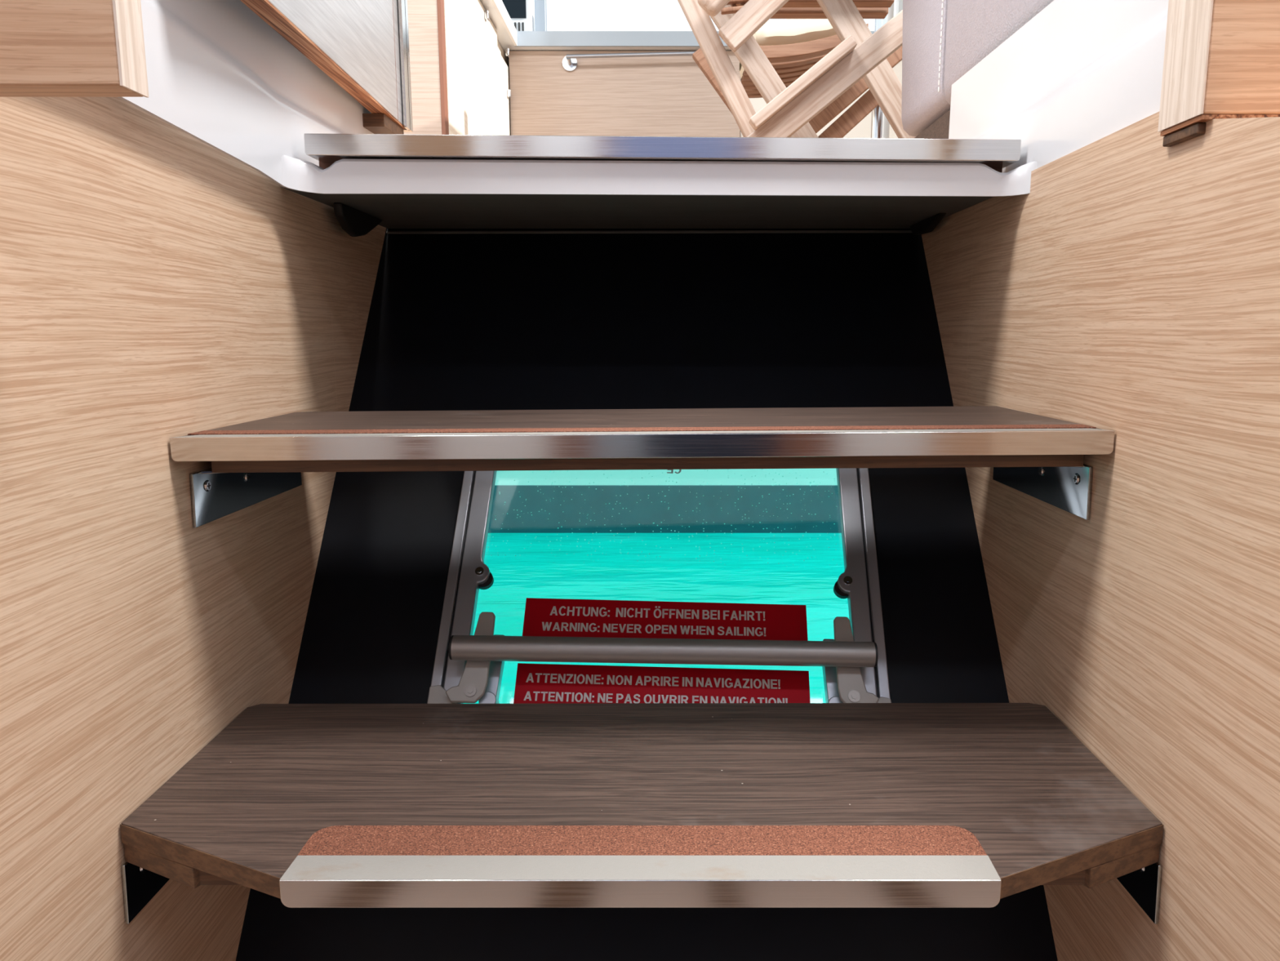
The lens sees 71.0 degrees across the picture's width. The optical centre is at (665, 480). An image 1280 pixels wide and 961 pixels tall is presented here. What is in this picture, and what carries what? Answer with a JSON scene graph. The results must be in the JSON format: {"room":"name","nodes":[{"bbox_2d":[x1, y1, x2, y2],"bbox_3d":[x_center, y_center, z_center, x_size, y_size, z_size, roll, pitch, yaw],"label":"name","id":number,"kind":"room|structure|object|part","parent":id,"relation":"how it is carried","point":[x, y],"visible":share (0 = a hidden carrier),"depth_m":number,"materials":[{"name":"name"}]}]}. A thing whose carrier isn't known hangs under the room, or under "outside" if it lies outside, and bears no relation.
{"room":"boat cabin stairway","nodes":[
{"label":"boat cabin stairway","id":0,"kind":"room"},
{"bbox_2d":[0,97,386,960],"bbox_3d":[-0.376,0.179,0.865,0.020,0.972,0.811,0,9,0],"label":"wall","id":1,"kind":"structure","parent":0,"point":[157,286],"depth_m":0.61,"materials":[{"name":"brown wood"}]},
{"bbox_2d":[0,0,148,97],"bbox_3d":[-0.313,-0.340,0.417,0.106,0.302,0.022,0,9,0],"label":"cabinet","id":2,"kind":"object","parent":1,"relation":"attached to","point":[49,48],"depth_m":0.43,"materials":[{"name":"brown wood"}]},
{"bbox_2d":[120,702,1163,924],"bbox_3d":[-0.016,0.253,0.671,0.698,0.074,0.266,0,9,0],"label":"stair step","id":3,"kind":"structure","parent":1,"relation":"attached to","point":[636,805],"depth_m":0.62,"materials":[{"name":"brown wood"}]},
{"bbox_2d":[169,405,1115,528],"bbox_3d":[-0.016,-0.018,0.785,0.698,0.079,0.246,0,9,0],"label":"stair step","id":4,"kind":"structure","parent":1,"relation":"attached to","point":[1040,457],"depth_m":0.69,"materials":[{"name":"brown wood"}]},
{"bbox_2d":[240,0,413,133],"bbox_3d":[-0.332,-0.590,0.837,0.043,0.422,0.521,0,9,-1],"label":"base cabinet","id":5,"kind":"object","parent":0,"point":[362,46],"visible":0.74,"depth_m":0.94,"materials":[{"name":"laminate"}]},
{"bbox_2d":[404,0,441,134],"bbox_3d":[-0.667,-1.105,2.202,0.225,1.120,0.030,0,9,0],"label":"wall","id":6,"kind":"structure","parent":0,"point":[423,28],"depth_m":2.20,"materials":[{"name":"brown wood"}]},
{"bbox_2d":[436,0,448,134],"bbox_3d":[-0.550,-0.945,2.230,0.009,0.795,0.035,0,9,0],"label":"trim","id":7,"kind":"structure","parent":6,"relation":"attached to","point":[440,3],"depth_m":2.21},
{"bbox_2d":[532,14,534,31],"bbox_3d":[0.150,-1.778,3.729,2.900,0.276,0.050,0,9,0],"label":"wall","id":8,"kind":"structure","parent":0,"point":[533,19],"depth_m":3.70,"materials":[{"name":"white paint"}]},
{"bbox_2d":[534,0,546,31],"bbox_3d":[0.532,-2.256,3.642,2.136,0.905,0.050,0,9,0],"label":"window","id":9,"kind":"structure","parent":8,"relation":"in","point":[540,6],"depth_m":3.67,"materials":[{"name":"white"}]},
{"bbox_2d":[281,186,992,228],"bbox_3d":[-0.016,-0.312,1.028,0.696,0.010,0.360,0,9,0],"label":"ceiling","id":10,"kind":"structure","parent":0,"point":[395,211],"depth_m":1.01,"materials":[{"name":"laminate"}]},
{"bbox_2d":[235,227,1057,960],"bbox_3d":[-0.016,0.303,0.834,0.736,1.161,0.923,0,9,0],"label":"wall","id":11,"kind":"structure","parent":0,"point":[456,322],"depth_m":1.04,"materials":[{"name":"black"}]},
{"bbox_2d":[333,202,382,236],"bbox_3d":[-0.347,-0.291,1.021,0.010,0.030,0.147,0,9,0],"label":"trim","id":12,"kind":"structure","parent":11,"relation":"attached to","point":[355,222],"depth_m":0.99,"materials":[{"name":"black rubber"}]},
{"bbox_2d":[386,230,911,233],"bbox_3d":[-0.016,-0.325,1.171,0.696,0.005,0.003,0,9,0],"label":"trim","id":13,"kind":"structure","parent":11,"relation":"attached to","point":[637,231],"depth_m":1.17,"materials":[{"name":"laminate"}]},
{"bbox_2d":[426,467,891,703],"bbox_3d":[-0.002,0.099,0.940,0.453,0.300,0.234,0,9,1],"label":"hatch","id":14,"kind":"object","parent":11,"relation":"attached to","point":[468,668],"visible":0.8,"depth_m":0.89,"materials":[{"name":"metal"}]},
{"bbox_3d":[-0.190,0.171,0.874,0.038,0.091,0.006,1,-29,1],"label":"lever","id":15,"kind":"part","parent":14,"relation":"part of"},
{"bbox_3d":[-0.002,0.102,0.946,0.421,0.331,0.003,1,-29,1],"label":"pane","id":16,"kind":"part","parent":14,"relation":"part of","materials":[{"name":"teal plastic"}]},
{"bbox_3d":[0.185,0.176,0.872,0.038,0.091,0.006,1,-29,1],"label":"lever","id":17,"kind":"part","parent":14,"relation":"part of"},
{"bbox_2d":[319,160,1002,172],"bbox_3d":[-0.004,-0.300,0.873,0.661,0.035,0.010,0,9,0],"label":"trim","id":18,"kind":"structure","parent":11,"relation":"attached to","point":[324,166],"depth_m":0.87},
{"bbox_2d":[910,213,946,235],"bbox_3d":[0.318,-0.309,1.090,0.012,0.016,0.127,0,9,0],"label":"trim","id":19,"kind":"structure","parent":11,"relation":"attached to","point":[926,225],"depth_m":1.08,"materials":[{"name":"black rubber"}]},
{"bbox_2d":[494,468,837,484],"bbox_3d":[0.000,-0.327,3.315,18.000,0.709,0.090,0,9,0],"label":"hull topsides","id":20,"kind":"object","parent":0,"point":[686,477],"visible":0.12,"depth_m":3.38,"materials":[{"name":"white"}]},
{"bbox_2d":[488,484,841,533],"bbox_3d":[0.000,0.180,3.458,18.000,0.348,0.070,0,9,0],"label":"hull","id":21,"kind":"object","parent":20,"relation":"attached to","point":[644,513],"visible":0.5,"depth_m":3.43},
{"bbox_2d":[739,60,902,137],"bbox_3d":[0.583,-1.106,3.230,0.634,0.796,0.070,0,9,0],"label":"wall","id":22,"kind":"structure","parent":0,"point":[863,129],"depth_m":3.17,"materials":[{"name":"white paint"}]},
{"bbox_2d":[895,0,902,14],"bbox_3d":[0.970,-1.216,1.728,0.020,1.650,4.200,0,9,0],"label":"wall","id":23,"kind":"structure","parent":0,"point":[899,2],"depth_m":3.68,"materials":[{"name":"white paint"}]},
{"bbox_2d":[921,111,1279,960],"bbox_3d":[0.344,0.190,0.867,0.020,0.950,0.811,0,9,0],"label":"wall","id":24,"kind":"structure","parent":0,"point":[1133,291],"depth_m":0.62,"materials":[{"name":"brown wood"}]},
{"bbox_2d":[118,0,1168,196],"bbox_3d":[-0.006,-0.466,0.733,0.710,0.428,0.715,0,9,0],"label":"stairwell surround","id":25,"kind":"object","parent":24,"relation":"attached to","point":[1077,73],"depth_m":0.82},
{"bbox_2d":[1157,0,1279,146],"bbox_3d":[0.463,-0.378,0.546,0.274,0.326,0.049,0,9,0],"label":"wooden beam","id":26,"kind":"structure","parent":24,"relation":"on","point":[1222,57],"depth_m":0.54,"materials":[{"name":"brown wood"}]},
{"bbox_3d":[-0.350,-0.554,2.400,2.500,0.030,3.084,0,9,0],"label":"floor","id":27,"kind":"structure","parent":0,"visible":0},
{"bbox_2d":[444,0,511,134],"bbox_3d":[-0.817,-1.070,3.003,0.567,0.796,1.530,0,9,0],"label":"base cabinet","id":28,"kind":"object","parent":27,"relation":"on","point":[479,94],"visible":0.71,"depth_m":2.57,"materials":[{"name":"white laminate"},{"name":"brown wood edging"}]},
{"bbox_3d":[-0.552,-0.976,2.363,0.015,0.774,0.222,0,9,0],"label":"door","id":29,"kind":"part","parent":28,"relation":"part of","materials":[{"name":"white wood"}]},
{"bbox_3d":[-0.552,-1.033,2.720,0.015,0.774,0.494,0,9,0],"label":"door","id":30,"kind":"part","parent":28,"relation":"part of","materials":[{"name":"white wood"}]},
{"bbox_3d":[-0.552,-1.062,3.070,0.015,0.720,0.196,0,9,0],"label":"door","id":31,"kind":"part","parent":28,"relation":"part of","materials":[{"name":"white wood"}]},
{"bbox_2d":[480,0,874,60],"bbox_3d":[-0.100,-1.489,2.951,2.000,0.048,1.560,0,9,0],"label":"countertop","id":32,"kind":"structure","parent":28,"relation":"on","point":[508,36],"depth_m":3.05,"materials":[{"name":"brushed aluminium"},{"name":"pale wood"}]},
{"bbox_2d":[502,0,532,31],"bbox_3d":[-0.703,-2.066,3.610,0.315,0.870,0.075,0,9,0],"label":"wall","id":33,"kind":"structure","parent":32,"relation":"on","point":[520,11],"depth_m":3.60,"materials":[{"name":"white paint"}]},
{"bbox_2d":[514,22,524,31],"bbox_3d":[-0.621,-1.825,3.614,0.099,0.039,0.003,0,9,0],"label":"air vent","id":34,"kind":"object","parent":33,"relation":"in","point":[519,26],"depth_m":3.61,"materials":[{"name":"white plastic"}]},
{"bbox_2d":[508,50,740,137],"bbox_3d":[-0.141,-1.144,3.465,0.805,0.795,0.595,0,9,0],"label":"base cabinet","id":35,"kind":"object","parent":27,"relation":"on","point":[670,95],"visible":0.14,"depth_m":3.13,"materials":[{"name":"brown wood"}]},
{"bbox_2d":[562,51,694,71],"bbox_3d":[-0.098,-1.447,3.082,0.516,0.062,0.058,0,9,0],"label":"towel rail","id":36,"kind":"object","parent":35,"relation":"attached to","point":[569,61],"visible":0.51,"depth_m":3.05,"materials":[{"name":"silver metal"}]},
{"bbox_3d":[-0.331,-1.444,3.080,0.016,0.022,0.049,0,9,0],"label":"post","id":37,"kind":"part","parent":36,"relation":"part of","materials":[{"name":"silver metal"}]},
{"bbox_3d":[-0.098,-1.452,3.058,0.478,0.024,0.013,0,9,0],"label":"rail","id":38,"kind":"part","parent":36,"relation":"part of","materials":[{"name":"metal"}]},
{"bbox_2d":[303,133,1021,168],"bbox_3d":[-0.003,-0.311,0.852,0.661,0.024,0.050,0,9,0],"label":"trim","id":39,"kind":"structure","parent":27,"relation":"attached to","point":[996,153],"depth_m":0.83,"materials":[{"name":"metal"}]},
{"bbox_2d":[677,0,915,138],"bbox_3d":[0.274,-0.679,1.614,0.588,0.496,0.438,0,9,0],"label":"table base","id":40,"kind":"object","parent":27,"relation":"on","point":[788,112],"visible":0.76,"depth_m":1.45,"materials":[{"name":"brown wood"}]},
{"bbox_3d":[0.097,-0.774,1.395,0.106,0.041,0.035,-45,7,6],"label":"armrest","id":41,"kind":"part","parent":40,"relation":"part of","materials":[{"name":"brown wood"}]},
{"bbox_3d":[0.121,-0.623,1.480,0.032,0.446,0.022,-27,8,4],"label":"leg","id":42,"kind":"part","parent":40,"relation":"part of","materials":[{"name":"brown wood"}]},
{"bbox_3d":[0.216,-0.645,1.577,0.038,0.501,0.024,-35,8,5],"label":"leg","id":43,"kind":"part","parent":40,"relation":"part of","materials":[{"name":"brown wood"}]},
{"bbox_3d":[0.203,-0.587,1.455,0.538,0.042,0.026,-38,7,6],"label":"leg","id":44,"kind":"part","parent":40,"relation":"part of","materials":[{"name":"brown wood"}]},
{"bbox_3d":[0.407,-0.657,1.576,0.045,0.519,0.024,-33,8,5],"label":"leg","id":45,"kind":"part","parent":40,"relation":"part of","materials":[{"name":"brown wood"}]},
{"bbox_2d":[692,22,902,137],"bbox_3d":[0.250,-0.759,2.102,0.512,0.493,0.418,0,9,0],"label":"folding chair","id":46,"kind":"object","parent":27,"relation":"on","point":[789,61],"visible":0.31,"depth_m":1.94,"materials":[{"name":"brown wood"}]},
{"bbox_3d":[0.237,-0.729,2.010,0.032,0.549,0.025,-37,7,6],"label":"leg","id":47,"kind":"part","parent":46,"relation":"part of","materials":[{"name":"brown wood"}]},
{"bbox_2d":[739,18,836,77],"bbox_3d":[0.313,-1.033,2.143,0.256,0.107,0.380,0,9,0],"label":"cushion","id":48,"kind":"object","parent":46,"relation":"on","point":[787,31],"visible":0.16,"depth_m":1.96,"materials":[{"name":"beige fabric"}]},
{"bbox_3d":[0.308,-0.946,1.936,0.252,0.071,0.024,0,9,0],"label":"seat rail","id":49,"kind":"part","parent":46,"relation":"part of","materials":[{"name":"brown wood"}]},
{"bbox_3d":[0.280,-0.678,1.967,0.525,0.037,0.025,-42,7,6],"label":"leg","id":50,"kind":"part","parent":46,"relation":"part of","materials":[{"name":"brown wood"}]},
{"bbox_3d":[0.250,-0.701,1.913,0.644,0.031,0.025,-39,7,6],"label":"leg","id":51,"kind":"part","parent":46,"relation":"part of","materials":[{"name":"brown wood"}]},
{"bbox_2d":[871,2,893,137],"bbox_3d":[0.525,-0.949,2.177,0.180,0.820,0.180,0,9,0],"label":"table leg","id":52,"kind":"object","parent":27,"relation":"on","point":[880,125],"visible":0.02,"depth_m":2.17,"materials":[{"name":"silver metal"}]},
{"bbox_2d":[901,0,1053,138],"bbox_3d":[0.653,-0.563,0.944,0.594,0.430,0.924,0,9,0],"label":"sofa","id":53,"kind":"object","parent":27,"relation":"on","point":[942,40],"visible":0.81,"depth_m":1.18,"materials":[{"name":"grey leather"}]},
{"label":"outside","id":54,"kind":"structure","parent":0,"visible":0},
{"bbox_2d":[463,533,848,703],"bbox_3d":[0.000,0.417,2.124,18.000,0.001,2.820,0,9,0],"label":"sea","id":55,"kind":"structure","parent":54,"point":[677,571],"depth_m":2.88,"materials":[{"name":"teal liquid"}]}
]}

